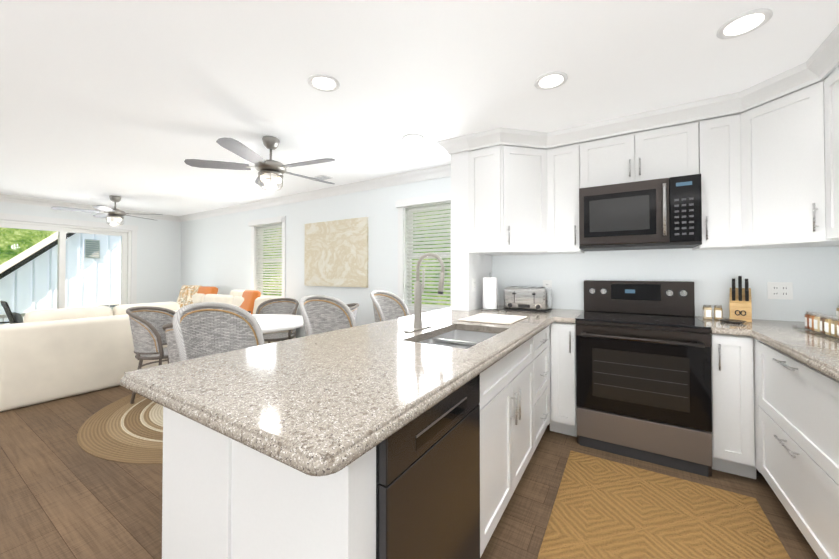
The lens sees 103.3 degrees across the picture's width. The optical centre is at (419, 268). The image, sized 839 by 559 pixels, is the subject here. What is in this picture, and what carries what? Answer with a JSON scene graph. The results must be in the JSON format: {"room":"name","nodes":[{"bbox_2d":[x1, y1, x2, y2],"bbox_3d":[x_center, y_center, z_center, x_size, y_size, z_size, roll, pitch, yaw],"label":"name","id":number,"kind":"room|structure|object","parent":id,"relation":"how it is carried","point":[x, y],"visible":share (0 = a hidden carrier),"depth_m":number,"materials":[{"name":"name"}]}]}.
{"room":"dining room and kitchen","nodes":[
{"label":"dining room and kitchen","id":0,"kind":"room"},
{"bbox_2d":[0,201,180,303],"bbox_3d":[-6.903,0.086,4.291,0.150,2.440,6.650,0,-1,32],"label":"wall","id":1,"kind":"structure","parent":0,"point":[158,260],"depth_m":6.64,"materials":[{"name":"paint"}]},
{"bbox_2d":[0,213,137,324],"bbox_3d":[-6.051,0.242,5.614,0.200,2.160,2.010,0,-1,32],"label":"door frame","id":2,"kind":"structure","parent":1,"relation":"attached to","point":[128,277],"depth_m":5.76,"materials":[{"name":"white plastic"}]},
{"bbox_2d":[0,194,177,221],"bbox_3d":[-6.766,-1.081,4.297,0.090,0.104,6.300,0,-1,32],"label":"crown molding","id":3,"kind":"structure","parent":1,"relation":"attached to","point":[3,197],"depth_m":5.57,"materials":[{"name":"white wood"}]},
{"bbox_2d":[0,385,818,558],"bbox_3d":[-2.838,1.306,1.845,9.620,0.060,6.800,0,-1,32],"label":"floor","id":4,"kind":"structure","parent":0,"point":[64,494],"depth_m":1.88,"materials":[{"name":"brown wood"}]},
{"bbox_2d":[0,301,179,411],"bbox_3d":[-3.712,0.863,3.934,1.000,0.877,1.740,0,-1,32],"label":"sofa","id":5,"kind":"object","parent":4,"relation":"on","point":[46,355],"visible":0.6,"depth_m":3.32,"materials":[{"name":"fabric"}]},
{"bbox_2d":[77,393,162,463],"bbox_3d":[-1.760,1.289,3.378,2.400,0.012,2.400,0,-1,32],"label":"dining rug","id":6,"kind":"object","parent":4,"relation":"on","point":[123,429],"visible":0.12,"depth_m":2.58,"materials":[{"name":"wicker"}]},
{"bbox_2d":[126,306,175,403],"bbox_3d":[-2.583,0.831,3.338,0.560,0.896,0.544,0,-1,32],"label":"dining chair","id":7,"kind":"object","parent":6,"relation":"on","point":[147,323],"visible":0.52,"depth_m":3.14,"materials":[{"name":"wicker"}]},
{"bbox_2d":[162,323,179,362],"bbox_3d":[-1.640,0.822,2.550,0.552,0.896,0.560,0,-1,32],"label":"dining chair","id":8,"kind":"object","parent":6,"relation":"on","point":[173,354],"visible":0.04,"depth_m":2.33,"materials":[{"name":"wicker"}]},
{"bbox_2d":[248,311,303,333],"bbox_3d":[-1.760,0.859,3.383,1.200,0.844,1.200,0,-1,32],"label":"dining table","id":9,"kind":"object","parent":6,"relation":"on","point":[271,323],"visible":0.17,"depth_m":3.32,"materials":[{"name":"white glass"}]},
{"bbox_2d":[256,298,298,344],"bbox_3d":[-1.805,0.842,4.206,0.544,0.896,0.560,0,-1,32],"label":"dining chair","id":10,"kind":"object","parent":6,"relation":"on","point":[282,306],"visible":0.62,"depth_m":4.36,"materials":[{"name":"wicker"}]},
{"bbox_2d":[346,303,358,319],"bbox_3d":[-0.952,0.835,3.619,0.554,0.896,0.559,0,-1,32],"label":"dining chair","id":11,"kind":"object","parent":6,"relation":"on","point":[353,307],"visible":0.12,"depth_m":3.59,"materials":[{"name":"wicker"}]},
{"bbox_2d":[172,302,263,360],"bbox_3d":[-1.081,0.739,1.855,0.519,1.077,0.470,0,-1,32],"label":"stool","id":12,"kind":"object","parent":4,"relation":"on","point":[201,329],"visible":0.5,"depth_m":2.00,"materials":[{"name":"grey wicker"}]},
{"bbox_2d":[176,285,295,343],"bbox_3d":[-3.395,0.801,5.397,3.100,1.009,0.940,0,-1,32],"label":"sofa","id":13,"kind":"object","parent":4,"relation":"on","point":[250,300],"visible":0.25,"depth_m":5.38,"materials":[{"name":"fabric"}]},
{"bbox_2d":[299,295,355,335],"bbox_3d":[-0.657,0.747,2.539,0.520,1.077,0.470,0,-1,32],"label":"stool","id":14,"kind":"object","parent":4,"relation":"on","point":[322,313],"visible":0.42,"depth_m":2.72,"materials":[{"name":"grey wicker"}]},
{"bbox_2d":[370,290,409,321],"bbox_3d":[-0.228,0.756,3.233,0.520,1.077,0.470,0,-1,32],"label":"stool","id":15,"kind":"object","parent":4,"relation":"on","point":[387,305],"visible":0.35,"depth_m":3.42,"materials":[{"name":"grey wicker"}]},
{"bbox_2d":[376,374,479,558],"bbox_3d":[-0.198,0.832,1.222,0.658,0.872,0.602,0,-1,32],"label":"dishwasher","id":16,"kind":"object","parent":4,"relation":"on","point":[428,484],"visible":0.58,"depth_m":0.99,"materials":[{"name":"grey metal"}]},
{"bbox_2d":[346,370,533,557],"bbox_3d":[0.193,0.977,1.889,0.678,0.600,0.930,0,-1,32],"label":"base cabinet","id":17,"kind":"object","parent":4,"relation":"on","point":[506,403],"depth_m":1.48,"materials":[{"name":"white wood"}]},
{"bbox_2d":[486,322,557,450],"bbox_3d":[0.590,0.846,2.474,0.738,0.876,0.612,0,-1,32],"label":"base cabinet","id":18,"kind":"object","parent":4,"relation":"on","point":[537,358],"depth_m":2.30,"materials":[{"name":"white wood"}]},
{"bbox_2d":[120,253,563,475],"bbox_3d":[0.178,0.256,2.094,1.020,0.697,2.921,0,-1,32],"label":"countertop","id":19,"kind":"structure","parent":18,"relation":"on","point":[327,403],"depth_m":1.05,"materials":[{"name":"stone"}]},
{"bbox_2d":[404,253,444,331],"bbox_3d":[0.055,0.134,1.962,0.211,0.455,0.260,0,-1,32],"label":"faucet","id":20,"kind":"object","parent":19,"relation":"on","point":[418,288],"depth_m":1.98,"materials":[{"name":"silver metal"}]},
{"bbox_2d":[417,330,496,348],"bbox_3d":[0.223,0.501,1.831,0.424,0.200,0.696,0,-1,32],"label":"sink","id":21,"kind":"object","parent":19,"relation":"in","point":[465,339],"depth_m":2.08,"materials":[{"name":"silver metal"}]},
{"bbox_2d":[481,273,498,310],"bbox_3d":[0.640,0.204,3.010,0.165,0.338,0.164,0,-1,32],"label":"paper towel holder","id":22,"kind":"object","parent":19,"relation":"on","point":[490,290],"visible":1,"depth_m":2.96,"materials":[{"name":"white paper"}]},
{"bbox_2d":[458,313,526,324],"bbox_3d":[0.544,0.363,2.427,0.370,0.006,0.450,0,-1,32],"label":"drying mat","id":23,"kind":"object","parent":19,"relation":"on","point":[496,318],"visible":0.98,"depth_m":2.40,"materials":[{"name":"white fabric"}]},
{"bbox_2d":[503,286,551,312],"bbox_3d":[0.976,0.270,3.001,0.380,0.206,0.280,0,-1,32],"label":"toaster","id":24,"kind":"object","parent":19,"relation":"on","point":[531,299],"visible":1,"depth_m":2.90,"materials":[{"name":"silver metal"}]},
{"bbox_2d":[558,323,576,436],"bbox_3d":[1.221,0.849,2.752,0.203,0.876,0.690,0,-1,32],"label":"base cabinet","id":25,"kind":"object","parent":4,"relation":"on","point":[567,422],"depth_m":2.50,"materials":[{"name":"white wood"}]},
{"bbox_2d":[576,280,711,476],"bbox_3d":[1.612,0.691,2.466,0.756,1.185,0.722,0,-1,32],"label":"range","id":26,"kind":"object","parent":4,"relation":"on","point":[643,374],"visible":0.98,"depth_m":2.23,"materials":[{"name":"black metal"}]},
{"bbox_2d":[537,450,790,558],"bbox_3d":[1.045,1.262,1.416,0.935,0.016,1.540,0,-1,32],"label":"kitchen rug","id":27,"kind":"object","parent":4,"relation":"on","point":[604,509],"visible":0.98,"depth_m":1.66,"materials":[{"name":"fabric"}]},
{"bbox_2d":[710,333,747,475],"bbox_3d":[2.054,0.843,2.245,0.218,0.876,0.674,0,-1,32],"label":"base cabinet","id":28,"kind":"object","parent":4,"relation":"on","point":[726,432],"depth_m":2.03,"materials":[{"name":"white wood"}]},
{"bbox_2d":[695,316,743,335],"bbox_3d":[2.034,0.385,2.275,0.156,0.039,0.653,0,-1,32],"label":"countertop","id":29,"kind":"structure","parent":28,"relation":"on","point":[717,326],"depth_m":2.05,"materials":[{"name":"stone"}]},
{"bbox_2d":[703,305,722,319],"bbox_3d":[2.126,0.316,2.409,0.108,0.101,0.049,0,-1,28],"label":"spice jars","id":30,"kind":"object","parent":29,"relation":"on","point":[707,312],"visible":0.9,"depth_m":2.40,"materials":[{"name":"beige"}]},
{"bbox_2d":[754,339,838,558],"bbox_3d":[1.992,0.833,1.390,0.618,0.876,0.976,0,-1,32],"label":"base cabinet","id":31,"kind":"object","parent":4,"relation":"on","point":[775,417],"depth_m":1.46,"materials":[{"name":"white wood"}]},
{"bbox_2d":[728,318,838,380],"bbox_3d":[1.644,0.368,0.873,0.659,0.039,3.448,0,-1,32],"label":"countertop","id":32,"kind":"structure","parent":31,"relation":"on","point":[821,354],"depth_m":1.63,"materials":[{"name":"stone"}]},
{"bbox_2d":[718,319,746,323],"bbox_3d":[2.115,0.357,2.247,0.144,0.014,0.144,0,-1,32],"label":"dish","id":33,"kind":"object","parent":32,"relation":"on","point":[732,321],"visible":1,"depth_m":2.25,"materials":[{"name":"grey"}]},
{"bbox_2d":[729,276,751,321],"bbox_3d":[2.260,0.208,2.340,0.110,0.314,0.205,-1,-1,44],"label":"knife block","id":34,"kind":"object","parent":32,"relation":"on","point":[740,304],"visible":1,"depth_m":2.29,"materials":[{"name":"brown wood"}]},
{"bbox_2d":[793,305,838,342],"bbox_3d":[2.187,0.257,1.528,0.379,0.196,0.930,0,-1,32],"label":"spice rack","id":35,"kind":"object","parent":32,"relation":"on","point":[825,324],"visible":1,"depth_m":1.80,"materials":[{"name":"glass"}]},
{"bbox_2d":[838,381,838,496],"bbox_3d":[1.535,0.823,0.653,0.618,0.876,0.760,0,-1,32],"label":"base cabinet","id":36,"kind":"object","parent":4,"relation":"on","point":[838,381],"depth_m":1.19,"materials":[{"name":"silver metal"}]},
{"bbox_2d":[0,0,838,215],"bbox_3d":[-2.838,-1.214,1.877,9.620,0.100,6.800,0,-1,32],"label":"ceiling","id":37,"kind":"structure","parent":0,"point":[133,104],"depth_m":2.02,"materials":[{"name":"paint"}]},
{"bbox_2d":[51,195,162,224],"bbox_3d":[-4.774,-0.896,5.175,1.240,0.452,1.274,0,-1,32],"label":"fan","id":38,"kind":"object","parent":37,"relation":"hanging from","point":[114,215],"visible":1,"depth_m":5.09,"materials":[{"name":"grey metal"}]},
{"bbox_2d":[184,136,334,190],"bbox_3d":[-1.278,-0.924,2.956,1.265,0.452,1.258,0,-1,32],"label":"fan","id":39,"kind":"object","parent":37,"relation":"hanging from","point":[271,172],"visible":1,"depth_m":2.84,"materials":[{"name":"grey metal"}]},
{"bbox_2d":[309,175,332,181],"bbox_3d":[-1.241,-1.128,4.151,0.300,0.014,0.150,0,-1,32],"label":"ceiling vent","id":40,"kind":"object","parent":37,"relation":"in","point":[323,177],"visible":0.71,"depth_m":4.10,"materials":[{"name":"grey"}]},
{"bbox_2d":[308,74,339,91],"bbox_3d":[-0.597,-1.155,2.076,0.194,0.012,0.194,0,-1,32],"label":"recessed light","id":41,"kind":"object","parent":37,"relation":"in","point":[323,82],"visible":1,"depth_m":2.06,"materials":[{"name":"white plastic"}]},
{"bbox_2d":[402,134,423,142],"bbox_3d":[-0.057,-1.145,2.929,0.194,0.012,0.194,0,-1,32],"label":"recessed light","id":42,"kind":"object","parent":37,"relation":"in","point":[413,138],"visible":0.96,"depth_m":2.92,"materials":[{"name":"white plastic"}]},
{"bbox_2d":[534,71,567,89],"bbox_3d":[0.811,-1.155,2.050,0.194,0.012,0.194,0,-1,32],"label":"recessed light","id":43,"kind":"object","parent":37,"relation":"in","point":[551,80],"visible":1,"depth_m":2.04,"materials":[{"name":"white plastic"}]},
{"bbox_2d":[716,8,772,38],"bbox_3d":[1.545,-1.161,1.584,0.194,0.012,0.194,0,-1,32],"label":"recessed light","id":44,"kind":"object","parent":37,"relation":"in","point":[745,23],"visible":1,"depth_m":1.57,"materials":[{"name":"white plastic"}]},
{"bbox_2d":[451,150,491,310],"bbox_3d":[0.521,0.073,3.244,0.175,2.440,0.610,0,-1,32],"label":"wall column","id":45,"kind":"structure","parent":0,"point":[467,267],"depth_m":3.00,"materials":[{"name":"white paint"}]},
{"bbox_2d":[472,278,475,291],"bbox_3d":[0.498,0.150,3.028,0.008,0.120,0.080,0,-1,32],"label":"switch plate","id":46,"kind":"object","parent":45,"relation":"attached to","point":[474,285],"visible":1,"depth_m":3.03,"materials":[{"name":"white plastic"}]},
{"bbox_2d":[181,176,838,337],"bbox_3d":[-1.087,0.091,4.687,9.620,2.440,0.150,0,-1,32],"label":"wall","id":47,"kind":"structure","parent":0,"point":[215,251],"depth_m":3.33,"materials":[{"name":"paint"}]},
{"bbox_2d":[251,216,285,298],"bbox_3d":[-2.469,-0.114,5.516,0.950,1.430,0.199,0,-1,32],"label":"window","id":48,"kind":"structure","parent":47,"relation":"in","point":[254,238],"depth_m":5.66,"materials":[{"name":"white plastic"}]},
{"bbox_2d":[248,217,283,297],"bbox_3d":[-2.502,-0.160,5.464,0.902,1.269,0.130,0,-1,32],"label":"window blind","id":49,"kind":"object","parent":48,"relation":"attached to","point":[267,221],"visible":0.81,"depth_m":5.49,"materials":[{"name":"white plastic"}]},
{"bbox_2d":[178,164,450,221],"bbox_3d":[-2.264,-1.069,5.290,6.700,0.104,0.090,0,-1,32],"label":"crown molding","id":50,"kind":"structure","parent":47,"relation":"attached to","point":[445,170],"depth_m":4.60,"materials":[{"name":"white wood"}]},
{"bbox_2d":[304,217,367,287],"bbox_3d":[-1.192,-0.210,4.646,1.210,0.920,0.033,0,-1,32],"label":"picture","id":51,"kind":"object","parent":47,"relation":"attached to","point":[335,253],"visible":0.93,"depth_m":4.59},
{"bbox_2d":[397,192,450,314],"bbox_3d":[0.158,-0.134,3.889,0.950,1.430,0.199,0,-1,32],"label":"window","id":52,"kind":"structure","parent":47,"relation":"in","point":[402,256],"depth_m":4.04,"materials":[{"name":"white plastic"}]},
{"bbox_2d":[395,194,450,308],"bbox_3d":[0.125,-0.180,3.836,0.902,1.269,0.130,0,-1,32],"label":"window blind","id":53,"kind":"object","parent":52,"relation":"attached to","point":[426,200],"visible":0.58,"depth_m":3.88,"materials":[{"name":"white plastic"}]},
{"bbox_2d":[437,139,464,155],"bbox_3d":[0.362,-1.094,3.233,0.110,0.104,0.602,0,-1,32],"label":"crown molding","id":54,"kind":"structure","parent":47,"relation":"attached to","point":[450,146],"depth_m":2.98,"materials":[{"name":"white wood"}]},
{"bbox_2d":[466,128,513,255],"bbox_3d":[0.745,-0.642,3.101,0.360,1.010,0.628,0,-1,32],"label":"upper cabinet","id":55,"kind":"object","parent":47,"relation":"attached to","point":[489,152],"depth_m":2.83,"materials":[{"name":"white wood"}]},
{"bbox_2d":[510,128,553,254],"bbox_3d":[0.973,-0.644,2.960,0.431,1.010,0.628,0,-1,32],"label":"upper cabinet","id":56,"kind":"object","parent":47,"relation":"attached to","point":[531,152],"depth_m":2.84,"materials":[{"name":"white wood"}]},
{"bbox_2d":[543,280,551,288],"bbox_3d":[1.217,0.172,3.164,0.080,0.120,0.008,0,-1,32],"label":"outlet","id":57,"kind":"object","parent":47,"relation":"attached to","point":[547,283],"visible":0.44,"depth_m":3.16,"materials":[{"name":"white plastic"}]},
{"bbox_2d":[538,125,583,254],"bbox_3d":[1.263,-0.644,2.934,0.309,1.010,0.366,0,-1,32],"label":"upper cabinet","id":58,"kind":"object","parent":47,"relation":"attached to","point":[568,141],"depth_m":2.79,"materials":[{"name":"white wood"}]},
{"bbox_2d":[582,104,697,187],"bbox_3d":[1.729,-0.899,2.674,0.760,0.506,0.323,0,-1,32],"label":"upper cabinet","id":59,"kind":"object","parent":47,"relation":"attached to","point":[663,143],"depth_m":2.51,"materials":[{"name":"white wood"}]},
{"bbox_2d":[579,174,701,250],"bbox_3d":[1.691,-0.402,2.607,0.756,0.483,0.464,0,-1,32],"label":"microwave","id":60,"kind":"object","parent":59,"relation":"attached to","point":[663,213],"visible":1,"depth_m":2.44,"materials":[{"name":"grey metal"}]},
{"bbox_2d":[692,94,745,249],"bbox_3d":[2.155,-0.651,2.382,0.268,1.010,0.366,0,-1,32],"label":"upper cabinet","id":61,"kind":"object","parent":47,"relation":"attached to","point":[713,113],"depth_m":2.29,"materials":[{"name":"white wood"}]},
{"bbox_2d":[767,282,792,299],"bbox_3d":[2.543,0.157,2.342,0.125,0.120,0.008,0,-1,32],"label":"outlet","id":62,"kind":"object","parent":47,"relation":"attached to","point":[779,290],"visible":1,"depth_m":2.34,"materials":[{"name":"white plastic"}]},
{"bbox_2d":[730,53,838,248],"bbox_3d":[2.379,-0.655,2.071,0.658,1.010,0.659,0,-1,32],"label":"upper cabinet","id":63,"kind":"object","parent":47,"relation":"attached to","point":[762,158],"depth_m":2.05,"materials":[{"name":"white wood"}]},
{"bbox_2d":[814,24,838,243],"bbox_3d":[2.240,-0.661,1.569,0.365,1.010,0.560,0,-1,32],"label":"upper cabinet","id":64,"kind":"object","parent":47,"relation":"attached to","point":[826,61],"depth_m":1.80,"materials":[{"name":"white wood"}]},
{"bbox_2d":[560,309,583,323],"bbox_3d":[1.261,0.391,2.753,0.127,0.039,0.653,0,-1,32],"label":"countertop","id":65,"kind":"structure","parent":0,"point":[569,315],"depth_m":2.62,"materials":[{"name":"stone"}]},
{"label":"outside","id":66,"kind":"structure","parent":0,"visible":0},
{"bbox_3d":[-10.128,4.392,7.206,55.000,0.100,55.000,0,-1,32],"label":"ground","id":67,"kind":"structure","parent":66,"visible":0},
{"bbox_2d":[0,232,120,323],"bbox_3d":[-12.609,0.453,12.659,7.090,7.914,13.425,0,-1,32],"label":"building","id":68,"kind":"structure","parent":67,"relation":"on","point":[84,268],"depth_m":9.99,"materials":[{"name":"white"}]},
{"bbox_2d":[0,209,449,304],"bbox_3d":[-9.218,-2.686,4.965,27.000,14.000,36.000,0,-1,32],"label":"trees","id":69,"kind":"object","parent":67,"relation":"on","point":[7,251],"depth_m":10.78,"materials":[{"name":"green plant"}]},
{"bbox_3d":[-7.204,1.490,6.019,2.200,0.315,5.200,0,-1,32],"label":"floor","id":70,"kind":"structure","parent":66,"visible":0},
{"bbox_2d":[0,301,22,323],"bbox_3d":[-7.022,1.046,6.033,0.570,0.957,0.821,0,-1,32],"label":"rocker","id":71,"kind":"object","parent":70,"relation":"on","point":[17,318],"depth_m":5.76,"materials":[{"name":"black plastic"}]},
{"bbox_2d":[0,307,113,323],"bbox_3d":[-8.113,0.275,6.597,0.100,2.520,5.200,0,-1,32],"label":"railing","id":72,"kind":"object","parent":70,"relation":"on","point":[5,316],"depth_m":6.53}
]}

